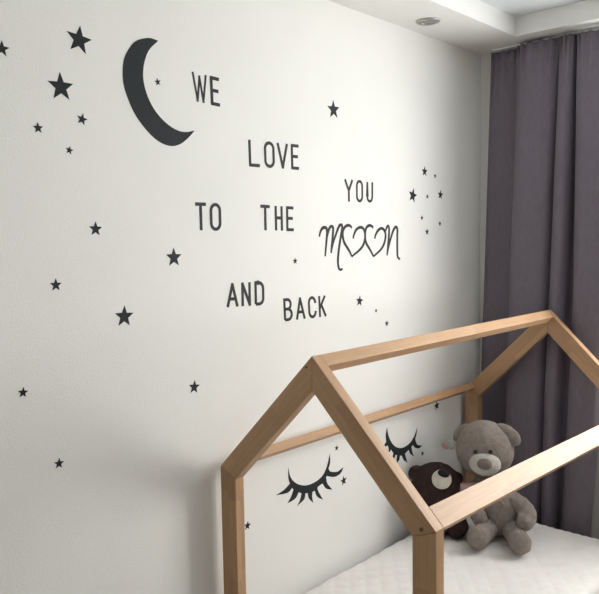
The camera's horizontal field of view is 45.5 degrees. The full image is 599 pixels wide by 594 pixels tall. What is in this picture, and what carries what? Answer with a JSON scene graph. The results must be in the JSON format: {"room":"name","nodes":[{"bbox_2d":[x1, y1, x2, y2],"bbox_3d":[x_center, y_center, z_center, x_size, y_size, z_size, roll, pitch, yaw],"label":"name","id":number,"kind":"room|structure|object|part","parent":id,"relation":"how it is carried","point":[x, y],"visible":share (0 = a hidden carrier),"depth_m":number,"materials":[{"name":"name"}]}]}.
{"room":"bedroom","nodes":[
{"label":"bedroom","id":0,"kind":"room"},
{"bbox_2d":[0,0,480,593],"bbox_3d":[-0.804,0.127,2.112,0.120,3.050,5.568,3,6,43],"label":"wall","id":1,"kind":"structure","parent":0,"point":[133,505],"depth_m":2.54,"materials":[{"name":"white paint"}]},
{"bbox_2d":[0,41,7,54],"bbox_3d":[-0.816,-0.683,1.959,0.001,0.042,0.043,3,6,43],"label":"decal","id":2,"kind":"object","parent":1,"relation":"attached to","point":[3,48],"visible":1,"depth_m":1.96,"materials":[{"name":"grey plastic"}]},
{"bbox_2d":[19,387,26,396],"bbox_3d":[-0.791,0.272,2.046,0.001,0.030,0.031,3,6,43],"label":"decal","id":3,"kind":"object","parent":1,"relation":"attached to","point":[23,391],"visible":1,"depth_m":2.05,"materials":[{"name":"grey plastic"}]},
{"bbox_2d":[33,122,42,132],"bbox_3d":[-0.748,-0.485,2.044,0.001,0.030,0.031,3,6,43],"label":"decal","id":4,"kind":"object","parent":1,"relation":"attached to","point":[38,128],"visible":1,"depth_m":2.04,"materials":[{"name":"grey plastic"}]},
{"bbox_2d":[50,279,60,290],"bbox_3d":[-0.718,-0.037,2.105,0.001,0.036,0.038,3,6,43],"label":"decal","id":5,"kind":"object","parent":1,"relation":"attached to","point":[55,284],"visible":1,"depth_m":2.10,"materials":[{"name":"grey plastic"}]},
{"bbox_2d":[54,458,63,467],"bbox_3d":[-0.719,0.497,2.138,0.001,0.032,0.033,3,6,43],"label":"decal","id":6,"kind":"object","parent":1,"relation":"attached to","point":[59,462],"visible":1,"depth_m":2.14,"materials":[{"name":"grey plastic"}]},
{"bbox_2d":[48,73,72,98],"bbox_3d":[-0.698,-0.618,2.089,0.001,0.078,0.082,3,6,43],"label":"decal","id":7,"kind":"object","parent":1,"relation":"attached to","point":[60,86],"visible":1,"depth_m":2.09,"materials":[{"name":"grey plastic"}]},
{"bbox_2d":[67,27,90,53],"bbox_3d":[-0.654,-0.767,2.127,0.001,0.081,0.082,3,6,43],"label":"decal","id":8,"kind":"object","parent":1,"relation":"attached to","point":[79,40],"visible":1,"depth_m":2.13,"materials":[{"name":"grey plastic"}]},
{"bbox_2d":[77,114,87,123],"bbox_3d":[-0.651,-0.534,2.145,0.001,0.036,0.035,3,6,43],"label":"decal","id":9,"kind":"object","parent":1,"relation":"attached to","point":[82,119],"visible":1,"depth_m":2.14,"materials":[{"name":"grey plastic"}]},
{"bbox_2d":[89,221,100,234],"bbox_3d":[-0.625,-0.211,2.193,0.001,0.044,0.045,3,6,43],"label":"decal","id":10,"kind":"object","parent":1,"relation":"attached to","point":[95,228],"visible":1,"depth_m":2.19,"materials":[{"name":"grey plastic"}]},
{"bbox_2d":[115,305,132,325],"bbox_3d":[-0.559,0.059,2.282,0.001,0.066,0.068,3,6,43],"label":"decal","id":11,"kind":"object","parent":1,"relation":"attached to","point":[124,315],"visible":1,"depth_m":2.28,"materials":[{"name":"grey plastic"}]},
{"bbox_2d":[123,38,193,145],"bbox_3d":[-0.458,-0.670,2.345,0.001,0.339,0.282,3,6,43],"label":"decal","id":12,"kind":"object","parent":1,"relation":"attached to","point":[134,59],"visible":1,"depth_m":2.29,"materials":[{"name":"grey plastic"}]},
{"bbox_2d":[166,248,180,265],"bbox_3d":[-0.424,-0.137,2.415,0.001,0.062,0.065,3,6,43],"label":"decal","id":13,"kind":"object","parent":1,"relation":"attached to","point":[173,257],"visible":1,"depth_m":2.41,"materials":[{"name":"grey plastic"}]},
{"bbox_2d":[190,381,198,391],"bbox_3d":[-0.368,0.314,2.504,0.001,0.048,0.048,3,6,43],"label":"decal","id":14,"kind":"object","parent":1,"relation":"attached to","point":[194,386],"visible":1,"depth_m":2.50,"materials":[{"name":"grey plastic"}]},
{"bbox_2d":[192,72,219,106],"bbox_3d":[-0.325,-0.722,2.485,0.001,0.104,0.124,3,6,43],"label":"decal","id":15,"kind":"object","parent":1,"relation":"attached to","point":[212,78],"visible":1,"depth_m":2.48,"materials":[{"name":"grey plastic"}]},
{"bbox_2d":[195,202,221,230],"bbox_3d":[-0.320,-0.282,2.518,0.001,0.099,0.118,3,6,43],"label":"decal","id":16,"kind":"object","parent":1,"relation":"attached to","point":[200,204],"visible":1,"depth_m":2.53,"materials":[{"name":"grey plastic"}]},
{"bbox_2d":[227,280,263,306],"bbox_3d":[-0.200,-0.011,2.664,0.001,0.096,0.193,3,6,43],"label":"decal","id":17,"kind":"object","parent":1,"relation":"attached to","point":[243,289],"visible":1,"depth_m":2.67,"materials":[{"name":"grey plastic"}]},
{"bbox_2d":[248,140,298,169],"bbox_3d":[-0.096,-0.544,2.743,0.001,0.103,0.274,3,6,43],"label":"decal","id":18,"kind":"object","parent":1,"relation":"attached to","point":[249,141],"visible":1,"depth_m":2.74,"materials":[{"name":"grey plastic"}]},
{"bbox_2d":[260,205,293,230],"bbox_3d":[-0.085,-0.305,2.769,0.001,0.101,0.182,3,6,43],"label":"decal","id":19,"kind":"object","parent":1,"relation":"attached to","point":[261,206],"visible":1,"depth_m":2.78,"materials":[{"name":"grey plastic"}]},
{"bbox_2d":[283,295,326,320],"bbox_3d":[0.025,0.044,2.911,0.001,0.096,0.261,3,6,43],"label":"decal","id":20,"kind":"object","parent":1,"relation":"attached to","point":[324,296],"visible":1,"depth_m":2.89,"materials":[{"name":"grey plastic"}]},
{"bbox_2d":[277,454,342,505],"bbox_3d":[0.050,0.771,2.983,0.001,0.195,0.422,3,6,43],"label":"decal","id":21,"kind":"object","parent":1,"relation":"attached to","point":[297,488],"visible":1,"depth_m":2.98,"materials":[{"name":"grey plastic"}]},
{"bbox_2d":[328,101,338,116],"bbox_3d":[0.141,-0.785,2.983,0.001,0.074,0.076,3,6,43],"label":"decal","id":22,"kind":"object","parent":1,"relation":"attached to","point":[332,108],"visible":1,"depth_m":2.98,"materials":[{"name":"grey plastic"}]},
{"bbox_2d":[344,179,372,202],"bbox_3d":[0.261,-0.464,3.132,0.001,0.099,0.204,3,6,43],"label":"decal","id":23,"kind":"object","parent":1,"relation":"attached to","point":[358,181],"visible":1,"depth_m":3.14,"materials":[{"name":"grey plastic"}]},
{"bbox_2d":[319,223,399,270],"bbox_3d":[0.278,-0.224,3.165,0.001,0.204,0.582,3,6,43],"label":"decal","id":24,"kind":"object","parent":1,"relation":"attached to","point":[333,238],"visible":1,"depth_m":3.13,"materials":[{"name":"grey plastic"}]},
{"bbox_2d":[384,429,421,462],"bbox_3d":[0.495,0.709,3.459,0.001,0.214,0.355,3,6,43],"label":"decal","id":25,"kind":"object","parent":1,"relation":"attached to","point":[399,452],"visible":0.87,"depth_m":3.46,"materials":[{"name":"grey plastic"}]},
{"bbox_2d":[409,189,416,202],"bbox_3d":[0.546,-0.489,3.439,0.001,0.070,0.069,3,6,43],"label":"decal","id":26,"kind":"object","parent":1,"relation":"attached to","point":[412,194],"visible":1,"depth_m":3.44,"materials":[{"name":"grey plastic"}]},
{"bbox_2d":[328,0,526,54],"bbox_3d":[-0.707,-1.159,1.829,0.297,0.092,5.268,3,6,43],"label":"ceiling","id":27,"kind":"structure","parent":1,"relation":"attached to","point":[476,26],"depth_m":3.26,"materials":[{"name":"white paint"}]},
{"bbox_2d":[416,17,439,25],"bbox_3d":[0.581,-1.244,3.232,0.110,0.008,0.110,3,6,43],"label":"recessed light","id":28,"kind":"object","parent":27,"relation":"in","point":[427,21],"visible":1,"depth_m":3.22,"materials":[{"name":"metal"}]},
{"bbox_2d":[480,49,516,372],"bbox_3d":[2.276,0.012,2.906,3.300,3.050,0.200,3,6,43],"label":"wall","id":29,"kind":"structure","parent":0,"point":[485,58],"depth_m":3.88,"materials":[{"name":"white paint"}]},
{"bbox_2d":[492,27,598,52],"bbox_3d":[2.163,-1.227,2.707,3.100,0.009,0.054,3,6,43],"label":"track","id":30,"kind":"object","parent":29,"relation":"attached to","point":[507,48],"visible":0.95,"depth_m":3.62,"materials":[{"name":"white plastic"}]},
{"bbox_2d":[481,30,598,536],"bbox_3d":[1.232,0.047,3.637,0.695,2.636,0.118,3,6,43],"label":"curtain","id":31,"kind":"object","parent":30,"relation":"hanging from","point":[542,240],"visible":0.81,"depth_m":3.57,"materials":[{"name":"fabric"}]},
{"bbox_2d":[590,447,598,538],"bbox_3d":[1.700,0.063,3.283,0.750,2.606,0.016,3,6,43],"label":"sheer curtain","id":32,"kind":"object","parent":30,"relation":"hanging from","point":[595,514],"visible":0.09,"depth_m":3.58,"materials":[{"name":"grey fabric"}]},
{"bbox_2d":[515,0,598,41],"bbox_3d":[2.226,-1.266,2.554,3.003,0.092,0.201,3,6,43],"label":"trim","id":33,"kind":"structure","parent":29,"relation":"attached to","point":[583,15],"depth_m":3.38,"materials":[{"name":"white paint"}]},
{"bbox_2d":[480,0,584,16],"bbox_3d":[0.392,-1.190,0.800,3.300,0.100,5.268,3,6,43],"label":"ceiling","id":34,"kind":"structure","parent":0,"point":[516,8],"depth_m":3.32,"materials":[{"name":"white paint"}]},
{"bbox_3d":[0.439,1.674,1.032,3.300,0.100,5.268,3,6,43],"label":"floor","id":35,"kind":"structure","parent":0,"visible":0},
{"bbox_2d":[221,310,598,593],"bbox_3d":[0.654,0.793,2.915,0.921,1.343,1.762,3,6,43],"label":"bed","id":36,"kind":"object","parent":35,"relation":"on","point":[427,525],"visible":0.8,"depth_m":2.42,"materials":[{"name":"brown wood"}]},
{"bbox_3d":[-0.235,1.056,2.594,0.079,0.899,0.040,3,6,43],"label":"post","id":37,"kind":"part","parent":36,"relation":"part of","materials":[{"name":"brown wood"}]},
{"bbox_3d":[0.343,0.533,3.182,0.044,0.044,1.678,3,6,43],"label":"eave rail","id":38,"kind":"part","parent":36,"relation":"part of","materials":[{"name":"brown wood"}]},
{"bbox_3d":[0.367,1.092,2.035,0.079,0.899,0.040,3,6,43],"label":"post","id":39,"kind":"part","parent":36,"relation":"part of","materials":[{"name":"brown wood"}]},
{"bbox_2d":[305,517,598,593],"bbox_3d":[0.652,1.260,2.963,0.879,0.168,1.663,3,6,43],"label":"mattress","id":40,"kind":"object","parent":36,"relation":"on","point":[558,561],"visible":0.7,"depth_m":3.08,"materials":[{"name":"white fabric"}]},
{"bbox_2d":[408,462,468,538],"bbox_3d":[0.667,0.968,3.440,0.286,0.342,0.226,0,5,13],"label":"plush bear","id":41,"kind":"object","parent":40,"relation":"on","point":[435,482],"visible":0.66,"depth_m":3.36},
{"bbox_3d":[0.742,1.098,3.401,0.092,0.087,0.123,0,5,13],"label":"leg","id":42,"kind":"part","parent":41,"relation":"part of","materials":[{"name":"brown fabric"}]},
{"bbox_3d":[0.752,1.040,3.387,0.073,0.153,0.116,-3,5,-21],"label":"arm","id":43,"kind":"part","parent":41,"relation":"part of"},
{"bbox_2d":[441,420,536,554],"bbox_3d":[0.907,0.869,3.338,0.339,0.543,0.455,-2,5,-12],"label":"teddy bear","id":44,"kind":"object","parent":40,"relation":"on","point":[484,448],"visible":0.88,"depth_m":3.32},
{"bbox_3d":[0.848,0.955,3.395,0.107,0.224,0.197,1,5,23],"label":"arm","id":45,"kind":"part","parent":44,"relation":"part of"},
{"bbox_3d":[0.863,1.089,3.333,0.101,0.101,0.225,3,6,38],"label":"leg","id":46,"kind":"part","parent":44,"relation":"part of","materials":[{"name":"grey fabric"}]},
{"bbox_3d":[0.992,1.090,3.285,0.100,0.102,0.225,-1,5,3],"label":"leg","id":47,"kind":"part","parent":44,"relation":"part of","materials":[{"name":"grey fabric"}]},
{"bbox_3d":[1.028,0.987,3.320,0.115,0.149,0.192,-3,5,-19],"label":"arm","id":48,"kind":"part","parent":44,"relation":"part of"},
{"bbox_3d":[0.936,0.936,3.847,0.079,0.899,0.040,3,6,43],"label":"post","id":49,"kind":"part","parent":36,"relation":"part of","materials":[{"name":"brown wood"}]},
{"bbox_3d":[0.952,0.582,2.618,0.076,0.097,1.679,3,6,44],"label":"eave rail","id":50,"kind":"part","parent":36,"relation":"part of","materials":[{"name":"brown wood"}]}
]}

